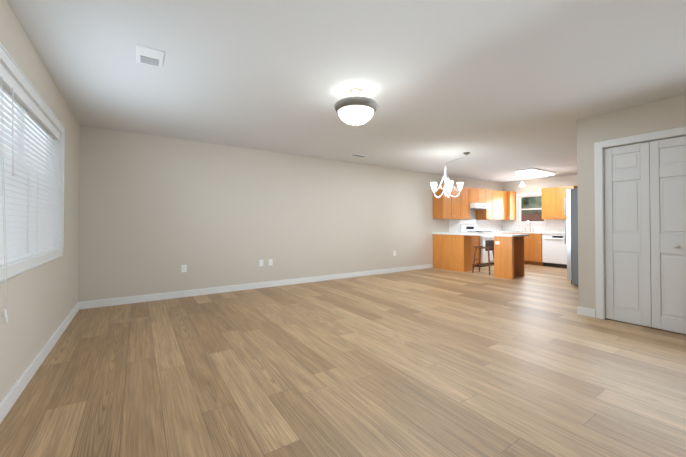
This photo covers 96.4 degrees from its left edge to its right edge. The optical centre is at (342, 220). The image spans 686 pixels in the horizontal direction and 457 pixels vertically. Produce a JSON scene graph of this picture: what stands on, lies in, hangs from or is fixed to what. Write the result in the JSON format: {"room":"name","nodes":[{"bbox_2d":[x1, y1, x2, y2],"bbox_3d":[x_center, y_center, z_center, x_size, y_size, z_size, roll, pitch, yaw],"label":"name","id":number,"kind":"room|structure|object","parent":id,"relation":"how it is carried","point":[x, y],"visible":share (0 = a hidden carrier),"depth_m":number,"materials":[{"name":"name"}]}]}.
{"room":"living room","nodes":[
{"label":"living room","id":0,"kind":"room"},
{"bbox_2d":[0,0,79,401],"bbox_3d":[-1.698,-0.078,1.262,0.120,2.440,6.600,0,-1,-34],"label":"wall","id":1,"kind":"structure","parent":0,"point":[39,298],"depth_m":2.46,"materials":[{"name":"paint"}]},
{"bbox_2d":[0,42,64,323],"bbox_3d":[-2.377,-0.182,2.313,0.158,1.554,1.868,0,-1,-34],"label":"window unit","id":2,"kind":"structure","parent":1,"relation":"in","point":[28,130],"depth_m":2.25,"materials":[{"name":"plastic"}]},
{"bbox_2d":[0,302,79,423],"bbox_3d":[-1.634,1.092,1.272,0.014,0.100,6.630,0,-1,-34],"label":"baseboard","id":3,"kind":"structure","parent":1,"relation":"attached to","point":[10,398],"depth_m":2.26,"materials":[{"name":"white wood"}]},
{"bbox_2d":[80,125,499,301],"bbox_3d":[0.749,-0.006,6.976,10.540,2.440,0.120,0,-1,-34],"label":"wall","id":4,"kind":"structure","parent":0,"point":[144,214],"depth_m":5.15,"materials":[{"name":"paint"}]},
{"bbox_2d":[181,265,186,271],"bbox_3d":[-2.457,0.746,4.744,0.072,0.116,0.007,0,-1,-34],"label":"electrical outlet","id":5,"kind":"object","parent":4,"relation":"attached to","point":[183,268],"visible":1,"depth_m":4.74,"materials":[{"name":"white plastic"}]},
{"bbox_2d":[80,264,432,308],"bbox_3d":[-0.592,1.152,5.984,6.985,0.100,0.014,0,-1,-34],"label":"baseboard","id":6,"kind":"structure","parent":4,"relation":"attached to","point":[195,292],"depth_m":5.11,"materials":[{"name":"white wood"}]},
{"bbox_2d":[433,185,464,218],"bbox_3d":[2.733,-0.463,8.027,0.761,0.860,0.340,0,-1,-34],"label":"upper cabinet","id":7,"kind":"object","parent":4,"relation":"attached to","point":[444,207],"depth_m":7.85,"materials":[{"name":"brown wood"}]},
{"bbox_2d":[461,187,472,218],"bbox_3d":[3.199,-0.459,8.338,0.359,0.860,0.340,0,-1,-34],"label":"upper cabinet","id":8,"kind":"object","parent":4,"relation":"attached to","point":[467,192],"depth_m":8.23,"materials":[{"name":"brown wood"}]},
{"bbox_2d":[473,189,488,203],"bbox_3d":[3.665,-0.675,8.652,0.758,0.420,0.340,0,-1,-34],"label":"upper cabinet","id":9,"kind":"object","parent":4,"relation":"attached to","point":[479,195],"depth_m":8.59,"materials":[{"name":"brown wood"}]},
{"bbox_2d":[470,203,491,209],"bbox_3d":[3.710,-0.387,8.581,0.754,0.147,0.503,0,-1,-34],"label":"range hood","id":10,"kind":"object","parent":9,"relation":"attached to","point":[476,206],"visible":0.73,"depth_m":8.31,"materials":[{"name":"white metal"}]},
{"bbox_2d":[476,190,492,219],"bbox_3d":[4.131,-0.451,8.961,0.359,0.860,0.340,0,-1,-34],"label":"upper cabinet","id":11,"kind":"object","parent":4,"relation":"attached to","point":[482,214],"depth_m":8.85,"materials":[{"name":"brown wood"}]},
{"bbox_2d":[493,190,504,219],"bbox_3d":[4.585,-0.447,9.264,0.734,0.860,0.340,0,-1,-34],"label":"upper cabinet","id":12,"kind":"object","parent":4,"relation":"attached to","point":[503,203],"depth_m":9.09,"materials":[{"name":"brown wood"}]},
{"bbox_2d":[0,264,685,456],"bbox_3d":[2.633,1.208,4.142,10.540,0.060,6.900,0,-1,-34],"label":"floor","id":13,"kind":"structure","parent":0,"point":[432,362],"depth_m":2.25,"materials":[{"name":"brown wood"}]},
{"bbox_2d":[460,225,497,266],"bbox_3d":[3.773,0.683,8.471,0.756,1.100,0.732,0,-1,-34],"label":"stove","id":14,"kind":"object","parent":13,"relation":"on","point":[486,241],"visible":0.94,"depth_m":8.18,"materials":[{"name":"white metal"}]},
{"bbox_2d":[472,246,493,274],"bbox_3d":[3.231,0.907,7.012,0.296,0.617,0.447,0,-1,-34],"label":"bar stool","id":15,"kind":"object","parent":13,"relation":"on","point":[479,259],"visible":0.79,"depth_m":7.04,"materials":[{"name":"brown wood"}]},
{"bbox_2d":[432,218,539,278],"bbox_3d":[3.345,0.592,7.387,1.152,1.255,2.062,0,-1,-34],"label":"base cabinet","id":16,"kind":"object","parent":13,"relation":"on","point":[516,248],"depth_m":7.49,"materials":[{"name":"brown wood"}]},
{"bbox_2d":[540,219,566,265],"bbox_3d":[5.764,0.602,8.168,0.621,1.255,0.616,0,-1,-34],"label":"base cabinet","id":17,"kind":"object","parent":13,"relation":"on","point":[556,226],"depth_m":8.44,"materials":[{"name":"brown wood"}]},
{"bbox_2d":[542,234,566,267],"bbox_3d":[5.752,0.796,8.157,0.611,0.866,0.596,0,-1,-34],"label":"dishwasher","id":18,"kind":"object","parent":13,"relation":"on","point":[554,250],"visible":0.58,"depth_m":8.01,"materials":[{"name":"white metal"}]},
{"bbox_2d":[564,188,577,285],"bbox_3d":[4.771,0.307,5.633,0.896,1.780,0.936,0,-1,-34],"label":"refrigerator","id":19,"kind":"object","parent":13,"relation":"on","point":[571,202],"visible":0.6,"depth_m":5.65,"materials":[{"name":"silver metal"}]},
{"bbox_2d":[7,0,685,182],"bbox_3d":[2.633,-1.292,4.173,10.540,0.060,6.900,0,-1,-34],"label":"ceiling","id":20,"kind":"structure","parent":0,"point":[501,91],"depth_m":2.64,"materials":[{"name":"white paint"}]},
{"bbox_2d":[136,44,163,67],"bbox_3d":[-1.511,-1.275,2.401,0.180,0.018,0.280,0,-1,-34],"label":"ceiling vent","id":21,"kind":"object","parent":20,"relation":"in","point":[149,56],"visible":0.96,"depth_m":2.38,"materials":[{"name":"white metal"}]},
{"bbox_2d":[334,88,377,125],"bbox_3d":[0.127,-1.099,3.025,0.428,0.353,0.428,0,-1,-34],"label":"ceiling light","id":22,"kind":"object","parent":20,"relation":"attached to","point":[356,110],"visible":1,"depth_m":2.90,"materials":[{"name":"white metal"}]},
{"bbox_2d":[351,154,365,156],"bbox_3d":[0.301,-1.234,5.862,0.300,0.012,0.130,0,-1,-34],"label":"ceiling vent","id":23,"kind":"object","parent":20,"relation":"in","point":[358,155],"visible":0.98,"depth_m":5.83,"materials":[{"name":"white metal"}]},
{"bbox_2d":[430,152,469,197],"bbox_3d":[1.909,-0.831,5.670,0.713,0.823,0.582,0,-1,-34],"label":"chandelier","id":24,"kind":"object","parent":20,"relation":"hanging from","point":[448,187],"visible":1,"depth_m":5.55,"materials":[{"name":"white metal"}]},
{"bbox_2d":[514,168,555,176],"bbox_3d":[4.811,-1.182,7.661,1.160,0.070,0.460,0,-1,-34],"label":"light","id":25,"kind":"object","parent":20,"relation":"attached to","point":[535,172],"visible":1,"depth_m":7.50,"materials":[{"name":"white glass"}]},
{"bbox_2d":[500,175,575,225],"bbox_3d":[6.964,-0.005,7.053,0.120,2.440,6.600,0,-1,-34],"label":"wall","id":26,"kind":"structure","parent":0,"point":[531,186],"depth_m":8.92,"materials":[{"name":"paint"}]},
{"bbox_2d":[515,192,546,225],"bbox_3d":[5.578,-0.323,9.077,0.150,0.956,0.870,0,-1,-34],"label":"kitchen window","id":27,"kind":"structure","parent":26,"relation":"in","point":[521,209],"depth_m":9.22,"materials":[{"name":"plastic"}]},
{"bbox_2d":[541,186,577,218],"bbox_3d":[5.861,-0.459,8.288,0.340,0.860,0.770,0,-1,-34],"label":"upper cabinet","id":28,"kind":"object","parent":26,"relation":"attached to","point":[553,197],"depth_m":8.25,"materials":[{"name":"brown wood"}]},
{"bbox_2d":[576,117,587,307],"bbox_3d":[5.085,-0.028,5.195,5.050,2.440,0.140,0,-1,-34],"label":"wall","id":29,"kind":"structure","parent":0,"point":[582,124],"depth_m":3.81,"materials":[{"name":"paint"}]},
{"bbox_2d":[577,306,593,314],"bbox_3d":[3.785,1.132,4.404,2.054,0.100,0.014,0,-1,-34],"label":"baseboard","id":30,"kind":"structure","parent":29,"relation":"attached to","point":[580,310],"depth_m":3.79,"materials":[{"name":"white wood"}]},
{"bbox_2d":[588,94,685,308],"bbox_3d":[3.825,-0.061,2.627,0.100,2.440,2.730,0,-1,-34],"label":"wall","id":31,"kind":"structure","parent":0,"point":[669,113],"depth_m":3.52,"materials":[{"name":"paint"}]},
{"bbox_2d":[594,126,685,319],"bbox_3d":[3.560,0.109,3.007,0.116,2.114,1.726,0,-1,-34],"label":"door frame","id":32,"kind":"structure","parent":31,"relation":"attached to","point":[600,147],"depth_m":3.64,"materials":[{"name":"white wood"}]},
{"bbox_2d":[604,136,685,333],"bbox_3d":[3.545,0.147,2.998,0.074,2.017,1.561,0,-1,-34],"label":"closet door","id":33,"kind":"structure","parent":31,"relation":"in","point":[645,228],"depth_m":3.35,"materials":[{"name":"white wood"}]},
{"label":"outside","id":34,"kind":"structure","parent":0,"visible":0},
{"bbox_2d":[521,196,543,220],"bbox_3d":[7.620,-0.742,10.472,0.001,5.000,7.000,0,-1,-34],"label":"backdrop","id":35,"kind":"structure","parent":34,"point":[527,215],"depth_m":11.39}
]}

